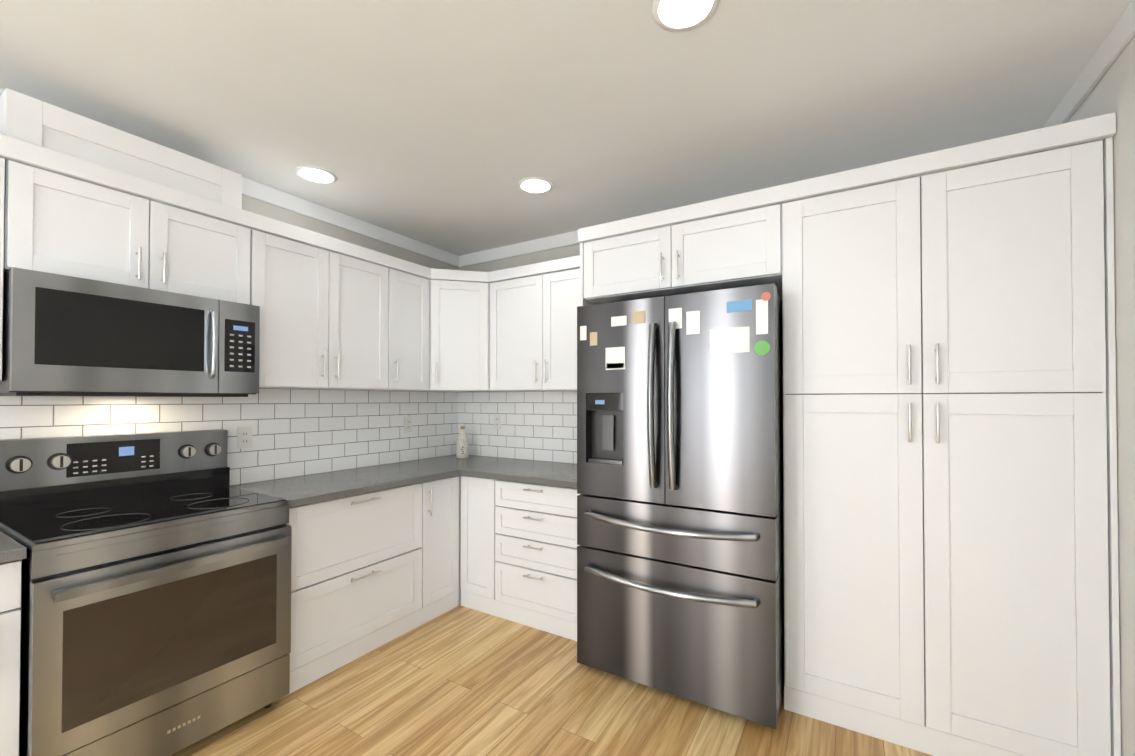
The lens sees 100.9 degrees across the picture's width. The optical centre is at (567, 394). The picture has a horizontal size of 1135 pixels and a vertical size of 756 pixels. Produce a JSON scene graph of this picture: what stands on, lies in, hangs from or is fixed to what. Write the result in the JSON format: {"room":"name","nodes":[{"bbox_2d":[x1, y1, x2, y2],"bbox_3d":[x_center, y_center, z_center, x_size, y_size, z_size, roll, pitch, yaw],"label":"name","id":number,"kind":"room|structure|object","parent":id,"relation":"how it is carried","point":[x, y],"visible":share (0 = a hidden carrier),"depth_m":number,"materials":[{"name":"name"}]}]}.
{"room":"kitchen","nodes":[
{"label":"kitchen","id":0,"kind":"room"},
{"bbox_2d":[242,195,458,269],"bbox_3d":[-2.404,0.091,1.514,0.120,2.525,5.840,0,-1,31],"label":"wall","id":1,"kind":"structure","parent":0,"point":[259,207],"depth_m":2.96,"materials":[{"name":"white paint"}]},
{"bbox_2d":[0,269,3,380],"bbox_3d":[-2.163,-0.427,1.481,0.317,0.760,0.452,0,-1,31],"label":"upper cabinet","id":2,"kind":"object","parent":1,"relation":"attached to","point":[1,270],"depth_m":1.58,"materials":[{"name":"white wood"}]},
{"bbox_2d":[0,157,251,303],"bbox_3d":[-1.848,-0.614,2.003,0.317,0.375,0.760,0,-1,31],"label":"upper cabinet","id":3,"kind":"object","parent":1,"relation":"attached to","point":[50,222],"depth_m":1.83,"materials":[{"name":"white wood"}]},
{"bbox_2d":[0,88,241,208],"bbox_3d":[-1.867,-0.962,2.000,0.292,0.178,0.730,0,-1,31],"label":"soffit panel","id":4,"kind":"object","parent":3,"relation":"on","point":[25,118],"visible":0.62,"depth_m":1.85,"materials":[{"name":"white wood"}]},
{"bbox_2d":[0,267,259,396],"bbox_3d":[-1.791,-0.204,1.964,0.450,0.425,0.756,0,-1,31],"label":"microwave","id":5,"kind":"object","parent":3,"relation":"attached to","point":[64,335],"visible":1,"depth_m":1.78,"materials":[{"name":"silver metal"}]},
{"bbox_2d":[0,134,579,282],"bbox_3d":[-1.017,-0.834,2.232,1.504,0.069,2.937,0,-1,31],"label":"crown molding","id":6,"kind":"structure","parent":3,"relation":"attached to","point":[27,153],"depth_m":2.15,"materials":[{"name":"white wood"}]},
{"bbox_2d":[0,388,459,485],"bbox_3d":[-1.708,0.206,2.541,0.005,0.602,3.120,0,-1,31],"label":"backsplash","id":7,"kind":"structure","parent":1,"relation":"attached to","point":[299,432],"depth_m":2.68,"materials":[{"name":"tile"}]},
{"bbox_2d":[237,426,251,448],"bbox_3d":[-1.723,0.230,2.503,0.007,0.116,0.072,0,-1,31],"label":"electrical outlet","id":8,"kind":"object","parent":7,"relation":"attached to","point":[244,437],"visible":1,"depth_m":2.50,"materials":[{"name":"white plastic"}]},
{"bbox_2d":[404,417,411,432],"bbox_3d":[-1.163,0.220,3.427,0.007,0.116,0.072,0,-1,31],"label":"electrical outlet","id":9,"kind":"object","parent":7,"relation":"attached to","point":[407,424],"visible":1,"depth_m":3.42,"materials":[{"name":"white plastic"}]},
{"bbox_2d":[0,88,459,267],"bbox_3d":[-2.343,-1.126,1.492,0.019,0.091,5.598,0,-1,31],"label":"crown molding","id":10,"kind":"structure","parent":1,"relation":"attached to","point":[250,188],"depth_m":2.96,"materials":[{"name":"white wood"}]},
{"bbox_2d":[248,229,399,390],"bbox_3d":[-1.432,-0.413,2.688,0.317,0.760,0.843,0,-1,31],"label":"upper cabinet","id":11,"kind":"object","parent":1,"relation":"attached to","point":[329,320],"depth_m":2.55,"materials":[{"name":"white wood"}]},
{"bbox_2d":[400,271,428,390],"bbox_3d":[-1.177,-0.408,3.109,0.317,0.760,0.389,0,-1,31],"label":"upper cabinet","id":12,"kind":"object","parent":1,"relation":"attached to","point":[414,290],"depth_m":3.09,"materials":[{"name":"white wood"}]},
{"bbox_2d":[427,280,511,391],"bbox_3d":[-0.798,-0.404,3.461,0.601,0.760,0.601,0,-1,31],"label":"upper cabinet","id":13,"kind":"object","parent":1,"relation":"attached to","point":[459,336],"visible":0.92,"depth_m":3.24,"materials":[{"name":"white wood"}]},
{"bbox_2d":[459,244,579,271],"bbox_3d":[0.634,0.108,3.018,3.520,2.525,0.120,0,-1,31],"label":"wall","id":14,"kind":"structure","parent":0,"point":[541,256],"depth_m":3.53,"materials":[{"name":"white paint"}]},
{"bbox_2d":[460,391,576,463],"bbox_3d":[-0.244,0.217,3.475,1.482,0.602,0.006,0,-1,31],"label":"backsplash","id":15,"kind":"structure","parent":14,"relation":"attached to","point":[535,425],"depth_m":3.52,"materials":[{"name":"tile"}]},
{"bbox_2d":[493,414,500,428],"bbox_3d":[-0.548,0.213,3.651,0.072,0.116,0.007,0,-1,31],"label":"electrical outlet","id":16,"kind":"object","parent":15,"relation":"attached to","point":[496,421],"visible":1,"depth_m":3.65,"materials":[{"name":"white plastic"}]},
{"bbox_2d":[460,230,579,266],"bbox_3d":[0.595,-1.109,2.975,3.450,0.091,0.017,0,-1,31],"label":"crown molding","id":17,"kind":"structure","parent":14,"relation":"attached to","point":[570,238],"depth_m":3.54,"materials":[{"name":"white wood"}]},
{"bbox_2d":[490,268,579,390],"bbox_3d":[-0.090,-0.408,3.176,0.902,0.760,0.354,0,-1,31],"label":"upper cabinet","id":18,"kind":"object","parent":14,"relation":"attached to","point":[533,333],"visible":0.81,"depth_m":3.09,"materials":[{"name":"white wood"}]},
{"bbox_2d":[171,603,932,755],"bbox_3d":[-0.847,1.392,0.557,3.760,0.100,5.840,0,-1,31],"label":"floor","id":19,"kind":"structure","parent":0,"point":[459,680],"depth_m":1.98,"materials":[{"name":"laminate"}]},
{"bbox_2d":[0,560,21,755],"bbox_3d":[-2.071,0.925,1.315,0.630,0.852,0.621,0,-1,31],"label":"base cabinet","id":20,"kind":"object","parent":19,"relation":"on","point":[10,619],"visible":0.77,"depth_m":1.42,"materials":[{"name":"white wood"}]},
{"bbox_2d":[0,531,26,563],"bbox_3d":[-2.072,0.481,1.321,0.627,0.035,0.622,0,-1,31],"label":"countertop","id":21,"kind":"structure","parent":20,"relation":"on","point":[11,550],"depth_m":1.42,"materials":[{"name":"grey stone"}]},
{"bbox_2d":[0,429,291,755],"bbox_3d":[-1.664,0.765,1.883,0.717,1.185,0.756,0,-1,31],"label":"range","id":22,"kind":"object","parent":19,"relation":"on","point":[156,597],"visible":1,"depth_m":1.73,"materials":[{"name":"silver metal"}]},
{"bbox_2d":[280,475,461,698],"bbox_3d":[-1.241,0.941,2.723,0.592,0.852,1.112,0,-1,31],"label":"base cabinet","id":23,"kind":"object","parent":19,"relation":"on","point":[371,571],"visible":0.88,"depth_m":2.44,"materials":[{"name":"white wood"}]},
{"bbox_2d":[228,455,508,507],"bbox_3d":[-1.072,0.500,2.971,0.630,0.035,1.704,0,-1,31],"label":"countertop","id":24,"kind":"structure","parent":23,"relation":"on","point":[307,489],"depth_m":2.64,"materials":[{"name":"grey stone"}]},
{"bbox_2d":[456,426,468,457],"bbox_3d":[-0.814,0.367,3.635,0.092,0.244,0.092,0,-1,31],"label":"bottle","id":25,"kind":"object","parent":24,"relation":"on","point":[462,446],"visible":1,"depth_m":3.60,"materials":[{"name":"ceramic"}]},
{"bbox_2d":[460,475,579,640],"bbox_3d":[-0.166,0.945,3.045,0.912,0.852,0.630,0,-1,31],"label":"base cabinet","id":26,"kind":"object","parent":19,"relation":"on","point":[518,552],"visible":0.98,"depth_m":2.79,"materials":[{"name":"white wood"}]},
{"bbox_2d":[460,459,576,487],"bbox_3d":[-0.151,0.500,3.040,0.874,0.035,0.632,0,-1,31],"label":"countertop","id":27,"kind":"structure","parent":26,"relation":"on","point":[518,470],"depth_m":2.93,"materials":[{"name":"grey stone"}]},
{"bbox_2d":[577,283,783,728],"bbox_3d":[0.624,0.459,2.402,0.905,1.810,0.878,0,-1,31],"label":"fridge","id":28,"kind":"object","parent":19,"relation":"on","point":[680,558],"visible":1,"depth_m":2.04,"materials":[{"name":"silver metal"}]},
{"bbox_2d":[578,112,1120,755],"bbox_3d":[1.075,0.230,2.285,2.002,2.265,0.660,0,-1,31],"label":"pantry","id":29,"kind":"object","parent":19,"relation":"on","point":[950,496],"visible":0.98,"depth_m":1.75,"materials":[{"name":"white wood"}]},
{"bbox_2d":[0,0,1131,255],"bbox_3d":[-0.847,-1.233,0.587,3.760,0.100,5.840,0,-1,31],"label":"ceiling","id":30,"kind":"structure","parent":0,"point":[444,124],"depth_m":1.80,"materials":[{"name":"paint"}]},
{"bbox_2d":[295,166,336,183],"bbox_3d":[-1.327,-1.157,2.478,0.200,0.005,0.200,0,-1,31],"label":"recessed light","id":31,"kind":"object","parent":30,"relation":"in","point":[314,174],"visible":1,"depth_m":2.47,"materials":[{"name":"white plastic"}]},
{"bbox_2d":[517,177,553,193],"bbox_3d":[-0.177,-1.156,2.600,0.200,0.005,0.200,0,-1,31],"label":"recessed light","id":32,"kind":"object","parent":30,"relation":"in","point":[534,185],"visible":1,"depth_m":2.59,"materials":[{"name":"white plastic"}]},
{"bbox_2d":[652,0,719,31],"bbox_3d":[0.355,-1.169,1.413,0.200,0.005,0.200,0,-1,31],"label":"recessed light","id":33,"kind":"object","parent":30,"relation":"in","point":[673,15],"visible":1,"depth_m":1.44,"materials":[{"name":"white plastic"}]},
{"bbox_2d":[1067,36,1134,755],"bbox_3d":[0.710,0.069,-0.371,0.120,2.525,5.840,0,-1,31],"label":"wall","id":34,"kind":"structure","parent":0,"point":[1113,91],"depth_m":1.48,"materials":[{"name":"white paint"}]},
{"bbox_2d":[1043,0,1134,127],"bbox_3d":[0.649,-1.147,-0.320,0.019,0.091,5.598,0,-1,31],"label":"crown molding","id":35,"kind":"structure","parent":34,"relation":"attached to","point":[1112,46],"depth_m":1.59,"materials":[{"name":"white wood"}]}
]}

